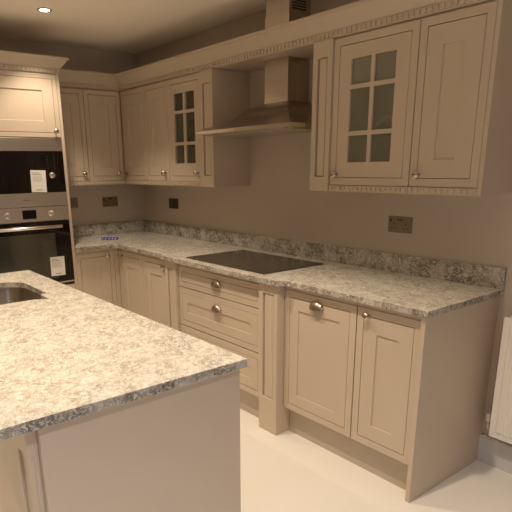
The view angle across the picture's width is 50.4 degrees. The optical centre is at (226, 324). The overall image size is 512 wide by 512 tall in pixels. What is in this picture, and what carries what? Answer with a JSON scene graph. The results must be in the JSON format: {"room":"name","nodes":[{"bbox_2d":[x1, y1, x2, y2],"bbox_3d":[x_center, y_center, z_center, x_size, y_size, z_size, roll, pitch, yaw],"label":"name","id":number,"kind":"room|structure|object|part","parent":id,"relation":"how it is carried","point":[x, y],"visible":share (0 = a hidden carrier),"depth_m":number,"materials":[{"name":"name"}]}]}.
{"room":"kitchen","nodes":[
{"label":"kitchen","id":0,"kind":"room"},
{"bbox_2d":[0,37,144,299],"bbox_3d":[-2.867,-0.732,3.623,5.400,2.460,0.100,-13,20,-36],"label":"wall","id":1,"kind":"structure","parent":0,"point":[90,210],"depth_m":4.74,"materials":[{"name":"paint"}]},
{"bbox_2d":[70,197,77,207],"bbox_3d":[-1.359,-1.047,4.683,0.150,0.087,0.008,-13,20,-36],"label":"wall socket","id":2,"kind":"object","parent":1,"relation":"attached to","point":[73,201],"visible":0.52,"depth_m":4.71,"materials":[{"name":"gold metal"}]},
{"bbox_2d":[60,87,89,185],"bbox_3d":[-1.335,-1.506,4.388,0.328,0.745,0.284,-13,20,-36],"label":"upper cabinet","id":3,"kind":"object","parent":1,"relation":"attached to","point":[72,107],"visible":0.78,"depth_m":4.35,"materials":[{"name":"beige wood"}]},
{"bbox_3d":[-1.278,-1.499,4.313,0.248,0.628,0.020,-13,20,-36],"label":"door","id":4,"kind":"part","parent":3,"relation":"part of","materials":[{"name":"paint"}]},
{"bbox_3d":[-1.272,-1.143,4.416,0.328,0.031,0.022,-13,20,-36],"label":"pelmet rail","id":5,"kind":"part","parent":3,"relation":"part of","materials":[{"name":"paint"}]},
{"bbox_2d":[75,248,121,307],"bbox_3d":[-1.196,-0.312,4.604,0.365,0.718,0.634,-13,20,-36],"label":"base cabinet","id":6,"kind":"object","parent":1,"relation":"attached to","point":[98,274],"visible":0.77,"depth_m":4.36,"materials":[{"name":"beige wood"}]},
{"bbox_3d":[-1.041,-0.587,4.302,0.356,0.026,0.016,-13,20,-36],"label":"rail","id":7,"kind":"part","parent":6,"relation":"part of","materials":[{"name":"paint"}]},
{"bbox_3d":[-1.046,-0.239,4.392,0.246,0.611,0.020,-13,20,-36],"label":"door","id":8,"kind":"part","parent":6,"relation":"part of","materials":[{"name":"paint"}]},
{"bbox_3d":[-0.902,-0.285,4.496,0.038,0.718,0.020,-13,20,-36],"label":"corner post","id":9,"kind":"part","parent":6,"relation":"part of","materials":[{"name":"paint"}]},
{"bbox_2d":[82,89,124,184],"bbox_3d":[-1.077,-1.566,4.580,0.320,0.745,0.284,-13,20,-36],"label":"upper cabinet","id":10,"kind":"object","parent":1,"relation":"attached to","point":[102,116],"visible":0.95,"depth_m":4.50,"materials":[{"name":"beige wood"}]},
{"bbox_3d":[-1.020,-1.559,4.505,0.240,0.628,0.020,-13,20,-36],"label":"door","id":11,"kind":"part","parent":10,"relation":"part of","materials":[{"name":"paint"}]},
{"bbox_3d":[-1.014,-1.203,4.608,0.320,0.031,0.022,-13,20,-36],"label":"pelmet rail","id":12,"kind":"part","parent":10,"relation":"part of","materials":[{"name":"paint"}]},
{"bbox_3d":[-1.005,-1.200,4.597,0.304,0.016,0.007,-13,20,-36],"label":"dentil moulding","id":13,"kind":"part","parent":10,"relation":"part of","materials":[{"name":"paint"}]},
{"bbox_2d":[102,196,117,206],"bbox_3d":[-1.056,-1.110,4.911,0.150,0.087,0.008,-13,20,-36],"label":"wall socket","id":14,"kind":"object","parent":1,"relation":"attached to","point":[107,201],"visible":1,"depth_m":4.91,"materials":[{"name":"gold metal"}]},
{"bbox_2d":[0,0,265,53],"bbox_3d":[-0.703,-1.206,0.568,5.400,0.100,7.200,-13,20,-36],"label":"ceiling","id":15,"kind":"structure","parent":0,"point":[127,26],"depth_m":3.66,"materials":[{"name":"paint"}]},
{"bbox_2d":[37,8,51,11],"bbox_3d":[-1.144,-1.968,3.401,0.090,0.010,0.090,-13,20,-36],"label":"recessed light","id":16,"kind":"object","parent":15,"relation":"in","point":[38,9],"visible":1,"depth_m":3.39,"materials":[{"name":"white"}]},
{"bbox_2d":[136,0,511,435],"bbox_3d":[1.405,-0.461,2.482,0.100,2.460,7.000,-13,20,-36],"label":"wall","id":17,"kind":"structure","parent":0,"point":[278,202],"depth_m":3.41,"materials":[{"name":"paint"}]},
{"bbox_2d":[117,248,145,316],"bbox_3d":[-0.540,-0.295,4.514,0.634,0.718,0.386,-13,20,-36],"label":"base cabinet","id":18,"kind":"object","parent":17,"relation":"attached to","point":[130,262],"visible":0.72,"depth_m":4.32,"materials":[{"name":"beige wood"}]},
{"bbox_3d":[-0.756,-0.579,4.261,0.016,0.026,0.386,-13,20,-36],"label":"rail","id":19,"kind":"part","parent":18,"relation":"part of","materials":[{"name":"paint"}]},
{"bbox_3d":[-0.752,-0.234,4.360,0.020,0.611,0.306,-13,20,-36],"label":"door","id":20,"kind":"part","parent":18,"relation":"part of","materials":[{"name":"paint"}]},
{"bbox_2d":[120,86,147,184],"bbox_3d":[-0.661,-1.557,4.531,0.344,0.745,0.376,-13,20,-36],"label":"upper cabinet","id":21,"kind":"object","parent":17,"relation":"attached to","point":[132,103],"visible":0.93,"depth_m":4.45,"materials":[{"name":"beige wood"}]},
{"bbox_3d":[-0.759,-1.548,4.454,0.020,0.628,0.296,-13,20,-36],"label":"door","id":22,"kind":"part","parent":21,"relation":"part of","materials":[{"name":"paint"}]},
{"bbox_3d":[-0.766,-1.190,4.549,0.007,0.016,0.360,-13,20,-36],"label":"dentil moulding","id":23,"kind":"part","parent":21,"relation":"part of","materials":[{"name":"paint"}]},
{"bbox_3d":[-0.755,-1.192,4.557,0.022,0.031,0.376,-13,20,-36],"label":"pelmet rail","id":24,"kind":"part","parent":21,"relation":"part of","materials":[{"name":"paint"}]},
{"bbox_2d":[142,253,167,325],"bbox_3d":[-0.298,-0.211,4.215,0.634,0.718,0.396,-13,20,-36],"label":"base cabinet","id":25,"kind":"object","parent":17,"relation":"attached to","point":[154,279],"visible":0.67,"depth_m":4.05,"materials":[{"name":"beige wood"}]},
{"bbox_3d":[-0.513,-0.495,3.962,0.016,0.026,0.396,-13,20,-36],"label":"rail","id":26,"kind":"part","parent":25,"relation":"part of","materials":[{"name":"paint"}]},
{"bbox_2d":[143,80,169,185],"bbox_3d":[-0.439,-1.480,4.257,0.344,0.745,0.340,-13,20,-36],"label":"upper cabinet","id":27,"kind":"object","parent":17,"relation":"attached to","point":[154,95],"visible":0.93,"depth_m":4.17,"materials":[{"name":"beige wood"}]},
{"bbox_3d":[-0.537,-1.471,4.180,0.020,0.628,0.260,-13,20,-36],"label":"door","id":28,"kind":"part","parent":27,"relation":"part of","materials":[{"name":"paint"}]},
{"bbox_3d":[-0.544,-1.113,4.275,0.007,0.016,0.324,-13,20,-36],"label":"dentil moulding","id":29,"kind":"part","parent":27,"relation":"part of","materials":[{"name":"paint"}]},
{"bbox_3d":[-0.533,-1.115,4.283,0.022,0.031,0.340,-13,20,-36],"label":"pelmet rail","id":30,"kind":"part","parent":27,"relation":"part of","materials":[{"name":"paint"}]},
{"bbox_2d":[169,198,178,208],"bbox_3d":[-0.466,-1.050,4.717,0.010,0.087,0.150,-13,20,-36],"label":"wall switch","id":31,"kind":"object","parent":17,"relation":"attached to","point":[173,203],"visible":1,"depth_m":4.71,"materials":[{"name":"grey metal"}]},
{"bbox_2d":[166,73,201,186],"bbox_3d":[-0.199,-1.397,3.961,0.344,0.745,0.434,-13,20,-36],"label":"upper cabinet","id":32,"kind":"object","parent":17,"relation":"attached to","point":[183,93],"visible":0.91,"depth_m":3.89,"materials":[{"name":"beige wood"}]},
{"bbox_3d":[-0.296,-1.402,3.881,0.002,0.490,0.274,-13,20,-36],"label":"glass","id":33,"kind":"part","parent":32,"relation":"part of","materials":[{"name":"glass"}]},
{"bbox_3d":[-0.293,-1.032,3.987,0.022,0.031,0.434,-13,20,-36],"label":"pelmet rail","id":34,"kind":"part","parent":32,"relation":"part of","materials":[{"name":"paint"}]},
{"bbox_3d":[-0.304,-1.030,3.978,0.007,0.016,0.418,-13,20,-36],"label":"dentil moulding","id":35,"kind":"part","parent":32,"relation":"part of","materials":[{"name":"paint"}]},
{"bbox_2d":[178,264,258,396],"bbox_3d":[0.170,-0.046,3.624,0.652,0.718,0.860,-13,20,-36],"label":"base cabinet","id":36,"kind":"object","parent":17,"relation":"attached to","point":[220,310],"visible":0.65,"depth_m":3.36,"materials":[{"name":"beige wood"}]},
{"bbox_3d":[-0.077,-0.253,3.361,0.030,0.044,0.094,-13,20,-36],"label":"cup handle","id":37,"kind":"part","parent":36,"relation":"part of","materials":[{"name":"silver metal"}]},
{"bbox_3d":[-0.075,-0.100,3.405,0.030,0.044,0.094,-13,20,-36],"label":"cup handle","id":38,"kind":"part","parent":36,"relation":"part of","materials":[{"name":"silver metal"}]},
{"bbox_3d":[-0.059,-0.245,3.383,0.020,0.140,0.858,-13,20,-36],"label":"frame","id":39,"kind":"part","parent":36,"relation":"part of","materials":[{"name":"paint"}]},
{"bbox_3d":[-0.059,-0.326,3.361,0.016,0.026,0.860,-13,20,-36],"label":"rail","id":40,"kind":"part","parent":36,"relation":"part of","materials":[{"name":"paint"}]},
{"bbox_3d":[-0.056,-0.046,3.441,0.020,0.264,0.858,-13,20,-36],"label":"frame","id":41,"kind":"part","parent":36,"relation":"part of","materials":[{"name":"paint"}]},
{"bbox_3d":[-0.052,0.219,3.518,0.020,0.273,0.858,-13,20,-36],"label":"frame","id":42,"kind":"part","parent":36,"relation":"part of","materials":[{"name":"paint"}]},
{"bbox_3d":[-0.056,-0.046,3.441,0.020,0.186,0.780,-13,20,-36],"label":"drawer","id":43,"kind":"part","parent":36,"relation":"part of","materials":[{"name":"paint"}]},
{"bbox_3d":[-0.059,-0.245,3.383,0.020,0.062,0.780,-13,20,-36],"label":"drawer","id":44,"kind":"part","parent":36,"relation":"part of","materials":[{"name":"paint"}]},
{"bbox_3d":[-0.052,0.219,3.518,0.020,0.195,0.780,-13,20,-36],"label":"drawer","id":45,"kind":"part","parent":36,"relation":"part of","materials":[{"name":"paint"}]},
{"bbox_2d":[73,231,503,317],"bbox_3d":[-0.109,-0.430,3.615,0.964,0.030,3.428,-13,20,-36],"label":"countertop","id":46,"kind":"structure","parent":36,"relation":"on","point":[420,296],"depth_m":2.88,"materials":[{"name":"stone"}]},
{"bbox_2d":[72,220,144,236],"bbox_3d":[-1.157,-0.856,4.891,0.964,0.100,0.020,-13,20,-36],"label":"upstand","id":47,"kind":"object","parent":46,"relation":"on","point":[128,226],"visible":0.56,"depth_m":4.93,"materials":[{"name":"stone"}]},
{"bbox_2d":[101,237,117,239],"bbox_3d":[-0.990,-0.728,4.584,0.139,0.022,0.039,2,16,9],"label":"packet","id":48,"kind":"object","parent":46,"relation":"on","point":[102,238],"visible":1,"depth_m":4.57,"materials":[{"name":"blue"}]},
{"bbox_2d":[186,250,323,274],"bbox_3d":[0.158,-0.406,3.450,0.486,0.007,0.776,-13,20,-36],"label":"induction hob","id":49,"kind":"object","parent":46,"relation":"in","point":[251,261],"visible":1,"depth_m":3.38,"materials":[{"name":"black glass"}]},
{"bbox_2d":[144,220,506,288],"bbox_3d":[0.269,-0.577,3.866,0.020,0.100,3.408,-13,20,-36],"label":"upstand","id":50,"kind":"object","parent":46,"relation":"on","point":[474,274],"visible":1,"depth_m":3.24,"materials":[{"name":"stone"}]},
{"bbox_2d":[199,68,249,186],"bbox_3d":[-0.010,-1.339,3.749,0.320,0.745,0.138,-13,20,-36],"label":"wall cabinet","id":51,"kind":"object","parent":17,"relation":"attached to","point":[224,94],"visible":0.89,"depth_m":3.68,"materials":[{"name":"paint"}]},
{"bbox_2d":[196,0,311,136],"bbox_3d":[0.239,-1.542,3.229,0.460,0.769,0.867,-13,20,-36],"label":"hood","id":52,"kind":"object","parent":17,"relation":"attached to","point":[286,109],"visible":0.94,"depth_m":3.22,"materials":[{"name":"metal"}]},
{"bbox_2d":[214,43,313,71],"bbox_3d":[0.310,-1.599,3.256,0.298,0.018,0.891,-13,20,-36],"label":"board","id":53,"kind":"object","parent":17,"relation":"attached to","point":[306,51],"visible":0.62,"depth_m":3.22,"materials":[{"name":"paint"}]},
{"bbox_2d":[58,0,486,90],"bbox_3d":[-0.033,-1.613,3.145,0.657,0.117,3.310,-16,22,-41],"label":"crown molding","id":54,"kind":"structure","parent":17,"relation":"attached to","point":[362,15],"depth_m":3.00,"materials":[{"name":"paint"}]},
{"bbox_2d":[284,286,357,437],"bbox_3d":[0.690,0.129,3.000,0.626,0.718,0.486,-13,20,-36],"label":"base cabinet","id":55,"kind":"object","parent":17,"relation":"attached to","point":[320,330],"visible":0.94,"depth_m":2.82,"materials":[{"name":"beige wood"}]},
{"bbox_3d":[0.446,-0.094,2.751,0.030,0.044,0.094,-13,20,-36],"label":"cup handle","id":56,"kind":"part","parent":55,"relation":"part of","materials":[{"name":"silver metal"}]},
{"bbox_3d":[0.472,-0.154,2.744,0.016,0.026,0.486,-13,20,-36],"label":"rail","id":57,"kind":"part","parent":55,"relation":"part of","materials":[{"name":"paint"}]},
{"bbox_2d":[310,38,335,190],"bbox_3d":[0.622,-1.120,2.968,0.320,0.745,0.130,-13,20,-36],"label":"pilaster","id":58,"kind":"object","parent":17,"relation":"attached to","point":[324,51],"visible":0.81,"depth_m":2.87,"materials":[{"name":"paint"}]},
{"bbox_2d":[329,19,421,193],"bbox_3d":[0.802,-1.051,2.723,0.344,0.745,0.487,-13,20,-36],"label":"upper cabinet","id":59,"kind":"object","parent":17,"relation":"attached to","point":[376,71],"visible":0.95,"depth_m":2.70,"materials":[{"name":"beige wood"}]},
{"bbox_3d":[0.563,-0.792,2.863,0.037,0.035,0.035,-13,20,-36],"label":"knob","id":60,"kind":"part","parent":59,"relation":"part of","materials":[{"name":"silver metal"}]},
{"bbox_3d":[0.697,-0.683,2.741,0.007,0.016,0.471,-13,20,-36],"label":"dentil moulding","id":61,"kind":"part","parent":59,"relation":"part of","materials":[{"name":"paint"}]},
{"bbox_3d":[0.709,-0.685,2.749,0.022,0.031,0.487,-13,20,-36],"label":"pelmet rail","id":62,"kind":"part","parent":59,"relation":"part of","materials":[{"name":"paint"}]},
{"bbox_2d":[355,128,391,135],"bbox_3d":[0.831,-0.982,2.765,0.256,0.018,0.451,-13,20,-36],"label":"shelf","id":63,"kind":"object","parent":59,"relation":"attached to","point":[356,129],"depth_m":2.91,"materials":[{"name":"beige wood"}]},
{"bbox_3d":[0.704,-1.042,2.646,0.020,0.628,0.407,-13,20,-36],"label":"door","id":64,"kind":"part","parent":59,"relation":"part of","materials":[{"name":"paint"}]},
{"bbox_2d":[374,114,392,128],"bbox_3d":[0.853,-1.016,2.710,0.128,0.068,0.200,-13,20,-36],"label":"folded papers","id":65,"kind":"object","parent":59,"relation":"on","point":[386,122],"visible":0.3,"depth_m":2.74,"materials":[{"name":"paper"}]},
{"bbox_2d":[351,303,420,464],"bbox_3d":[0.946,0.219,2.678,0.634,0.718,0.346,-13,20,-36],"label":"base cabinet","id":66,"kind":"object","parent":17,"relation":"attached to","point":[387,341],"visible":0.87,"depth_m":2.51,"materials":[{"name":"beige wood"}]},
{"bbox_3d":[0.641,-0.036,2.499,0.037,0.035,0.035,-13,20,-36],"label":"knob","id":67,"kind":"part","parent":66,"relation":"part of","materials":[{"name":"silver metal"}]},
{"bbox_3d":[0.731,-0.064,2.424,0.016,0.026,0.346,-13,20,-36],"label":"rail","id":68,"kind":"part","parent":66,"relation":"part of","materials":[{"name":"paint"}]},
{"bbox_2d":[388,216,412,233],"bbox_3d":[0.948,-0.547,2.976,0.008,0.087,0.150,-13,20,-36],"label":"wall socket","id":69,"kind":"object","parent":17,"relation":"attached to","point":[399,224],"visible":1,"depth_m":2.97,"materials":[{"name":"gold metal"}]},
{"bbox_2d":[408,0,511,195],"bbox_3d":[1.064,-0.961,2.401,0.346,0.745,0.355,-13,20,-36],"label":"upper cabinet","id":70,"kind":"object","parent":17,"relation":"attached to","point":[456,48],"depth_m":2.30,"materials":[{"name":"beige wood"}]},
{"bbox_3d":[0.866,-0.687,2.490,0.037,0.035,0.035,-13,20,-36],"label":"knob","id":71,"kind":"part","parent":70,"relation":"part of","materials":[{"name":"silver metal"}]},
{"bbox_3d":[0.952,-0.595,2.426,0.007,0.016,0.318,-13,20,-36],"label":"dentil moulding","id":72,"kind":"part","parent":70,"relation":"part of","materials":[{"name":"paint"}]},
{"bbox_3d":[0.963,-0.597,2.435,0.022,0.031,0.335,-13,20,-36],"label":"pelmet rail","id":73,"kind":"part","parent":70,"relation":"part of","materials":[{"name":"paint"}]},
{"bbox_3d":[0.959,-0.954,2.332,0.020,0.628,0.255,-13,20,-36],"label":"door","id":74,"kind":"part","parent":70,"relation":"part of","materials":[{"name":"paint"}]},
{"bbox_3d":[1.182,-0.928,2.284,0.310,0.745,0.018,-13,20,-36],"label":"wall end panel","id":75,"kind":"part","parent":70,"relation":"part of","materials":[{"name":"beige wood"}]},
{"bbox_2d":[477,433,511,474],"bbox_3d":[2.422,1.021,1.476,0.018,0.150,3.590,-13,20,-36],"label":"baseboard","id":76,"kind":"structure","parent":17,"relation":"attached to","point":[494,452],"depth_m":2.76,"materials":[{"name":"white wood"}]},
{"bbox_2d":[485,316,511,443],"bbox_3d":[1.684,0.373,2.185,0.110,0.608,1.250,-13,20,-36],"label":"radiator","id":77,"kind":"object","parent":17,"relation":"attached to","point":[498,423],"visible":1,"depth_m":2.58,"materials":[{"name":"white metal"}]},
{"bbox_2d":[240,409,511,511],"bbox_3d":[-0.667,1.252,1.285,5.400,0.100,7.200,-13,20,-36],"label":"floor","id":78,"kind":"structure","parent":0,"point":[286,471],"depth_m":2.64,"materials":[{"name":"beige tile"}]},
{"bbox_2d":[0,69,77,289],"bbox_3d":[-1.602,-0.752,4.147,0.642,2.170,0.645,-13,20,-36],"label":"oven tower","id":79,"kind":"object","parent":78,"relation":"on","point":[30,102],"visible":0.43,"depth_m":3.77,"materials":[{"name":"paint"}]},
{"bbox_3d":[-1.448,-1.720,3.639,0.602,0.032,0.020,-13,20,-36],"label":"frieze rail","id":80,"kind":"part","parent":79,"relation":"part of","materials":[{"name":"paint"}]},
{"bbox_3d":[-1.445,-1.501,3.703,0.532,0.352,0.020,-13,20,-36],"label":"door","id":81,"kind":"part","parent":79,"relation":"part of","materials":[{"name":"paint"}]},
{"bbox_3d":[-1.445,-1.501,3.703,0.598,0.418,0.020,-13,20,-36],"label":"frame","id":82,"kind":"part","parent":79,"relation":"part of","materials":[{"name":"paint"}]},
{"bbox_2d":[0,137,67,207],"bbox_3d":[-1.542,-1.104,3.955,0.597,0.468,0.406,-13,20,-36],"label":"microwave","id":83,"kind":"object","parent":79,"relation":"in","point":[18,156],"visible":1,"depth_m":3.84,"materials":[{"name":"black glass"}]},
{"bbox_3d":[-1.494,-1.058,3.784,0.454,0.287,0.020,-13,20,-36],"label":"door","id":84,"kind":"part","parent":83,"relation":"part of","materials":[{"name":"black glass"}]},
{"bbox_3d":[-1.440,-1.252,3.773,0.597,0.086,0.022,-13,20,-36],"label":"trim","id":85,"kind":"part","parent":83,"relation":"part of","materials":[{"name":"metal"}]},
{"bbox_3d":[-1.434,-0.888,3.879,0.597,0.092,0.022,-13,20,-36],"label":"trim","id":86,"kind":"part","parent":83,"relation":"part of","materials":[{"name":"metal"}]},
{"bbox_2d":[30,170,46,191],"bbox_3d":[-1.351,-1.026,3.893,0.112,0.155,0.002,-13,20,-36],"label":"card","id":87,"kind":"object","parent":83,"relation":"attached to","point":[38,177],"visible":1,"depth_m":3.89,"materials":[{"name":"white paper"}]},
{"bbox_3d":[-1.258,-1.113,3.960,0.142,0.287,0.020,-13,20,-36],"label":"control panel","id":88,"kind":"part","parent":83,"relation":"part of","materials":[{"name":"black glass"}]},
{"bbox_2d":[0,50,68,73],"bbox_3d":[-1.608,-1.812,3.824,0.768,0.102,0.663,-13,20,-36],"label":"crown molding","id":89,"kind":"structure","parent":79,"relation":"attached to","point":[10,60],"depth_m":3.67,"materials":[{"name":"paint"}]},
{"bbox_3d":[-1.436,-1.718,3.625,0.618,0.021,0.007,-13,20,-36],"label":"dentil moulding","id":90,"kind":"part","parent":89,"relation":"part of","materials":[{"name":"paint"}]},
{"bbox_2d":[0,205,74,282],"bbox_3d":[-1.568,-0.609,4.144,0.597,0.576,0.578,-13,20,-36],"label":"oven","id":91,"kind":"object","parent":79,"relation":"in","point":[29,236],"visible":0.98,"depth_m":3.96,"materials":[{"name":"black glass"}]},
{"bbox_3d":[-1.532,-0.758,3.801,0.044,0.044,0.026,-13,20,-36],"label":"control knob","id":92,"kind":"part","parent":91,"relation":"part of","materials":[{"name":"silver metal"}]},
{"bbox_3d":[-1.426,-0.687,3.891,0.492,0.023,0.051,-13,20,-36],"label":"handle","id":93,"kind":"part","parent":91,"relation":"part of","materials":[{"name":"silver metal"}]},
{"bbox_3d":[-1.432,-0.789,3.907,0.597,0.101,0.024,-13,20,-36],"label":"control panel","id":94,"kind":"part","parent":91,"relation":"part of","materials":[{"name":"metal"}]},
{"bbox_3d":[-1.284,-0.816,3.986,0.044,0.044,0.026,-13,20,-36],"label":"control knob","id":95,"kind":"part","parent":91,"relation":"part of","materials":[{"name":"silver metal"}]},
{"bbox_2d":[50,256,65,275],"bbox_3d":[-1.280,-0.441,4.109,0.111,0.144,0.002,-13,20,-36],"label":"card","id":96,"kind":"object","parent":91,"relation":"attached to","point":[57,263],"visible":1,"depth_m":4.11,"materials":[{"name":"white paper"}]},
{"bbox_3d":[-1.424,-0.041,4.128,0.598,0.467,0.020,-13,20,-36],"label":"frame","id":97,"kind":"part","parent":79,"relation":"part of","materials":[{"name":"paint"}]},
{"bbox_2d":[0,369,240,511],"bbox_3d":[-0.826,0.413,2.401,0.676,0.889,1.972,-13,20,-36],"label":"kitchen island","id":98,"kind":"object","parent":78,"relation":"on","point":[178,449],"visible":0.52,"depth_m":1.58,"materials":[{"name":"paint"}]},
{"bbox_3d":[-1.062,0.468,2.226,0.018,0.889,1.931,-13,20,-36],"label":"panel","id":99,"kind":"part","parent":98,"relation":"part of","materials":[{"name":"paint"}]},
{"bbox_2d":[0,270,246,440],"bbox_3d":[-0.954,-0.004,2.196,0.996,0.030,2.039,-13,20,-36],"label":"island countertop","id":100,"kind":"structure","parent":98,"relation":"on","point":[68,353],"depth_m":1.73,"materials":[{"name":"stone"}]},
{"bbox_2d":[0,287,40,304],"bbox_3d":[-1.152,-0.030,2.686,0.492,0.188,0.573,-13,20,-36],"label":"sink","id":101,"kind":"object","parent":100,"relation":"in","point":[13,294],"visible":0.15,"depth_m":2.94,"materials":[{"name":"metal"}]},
{"bbox_2d":[165,261,181,331],"bbox_3d":[-0.329,-0.026,3.886,0.145,0.888,0.134,-13,20,-36],"label":"pilaster","id":102,"kind":"object","parent":78,"relation":"on","point":[171,268],"visible":0.28,"depth_m":3.78,"materials":[{"name":"paint"}]},
{"bbox_2d":[240,389,258,417],"bbox_3d":[-0.011,0.425,3.610,0.018,0.168,0.862,-13,20,-36],"label":"plinth","id":103,"kind":"object","parent":78,"relation":"on","point":[249,402],"visible":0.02,"depth_m":3.41,"materials":[{"name":"paint"}]},
{"bbox_2d":[259,283,289,435],"bbox_3d":[0.289,0.189,3.116,0.152,0.888,0.148,-13,20,-36],"label":"pilaster","id":104,"kind":"object","parent":78,"relation":"on","point":[274,418],"visible":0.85,"depth_m":3.06,"materials":[{"name":"paint"}]},
{"bbox_2d":[289,410,407,489],"bbox_3d":[0.632,0.633,2.863,0.018,0.168,0.839,-13,20,-36],"label":"plinth","id":105,"kind":"object","parent":78,"relation":"on","point":[389,469],"visible":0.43,"depth_m":2.83,"materials":[{"name":"paint"}]},
{"bbox_2d":[405,296,499,502],"bbox_3d":[1.069,0.338,2.565,0.620,0.889,0.022,-13,20,-36],"label":"end panel","id":106,"kind":"object","parent":78,"relation":"on","point":[455,350],"visible":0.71,"depth_m":2.52,"materials":[{"name":"paint"}]}
]}

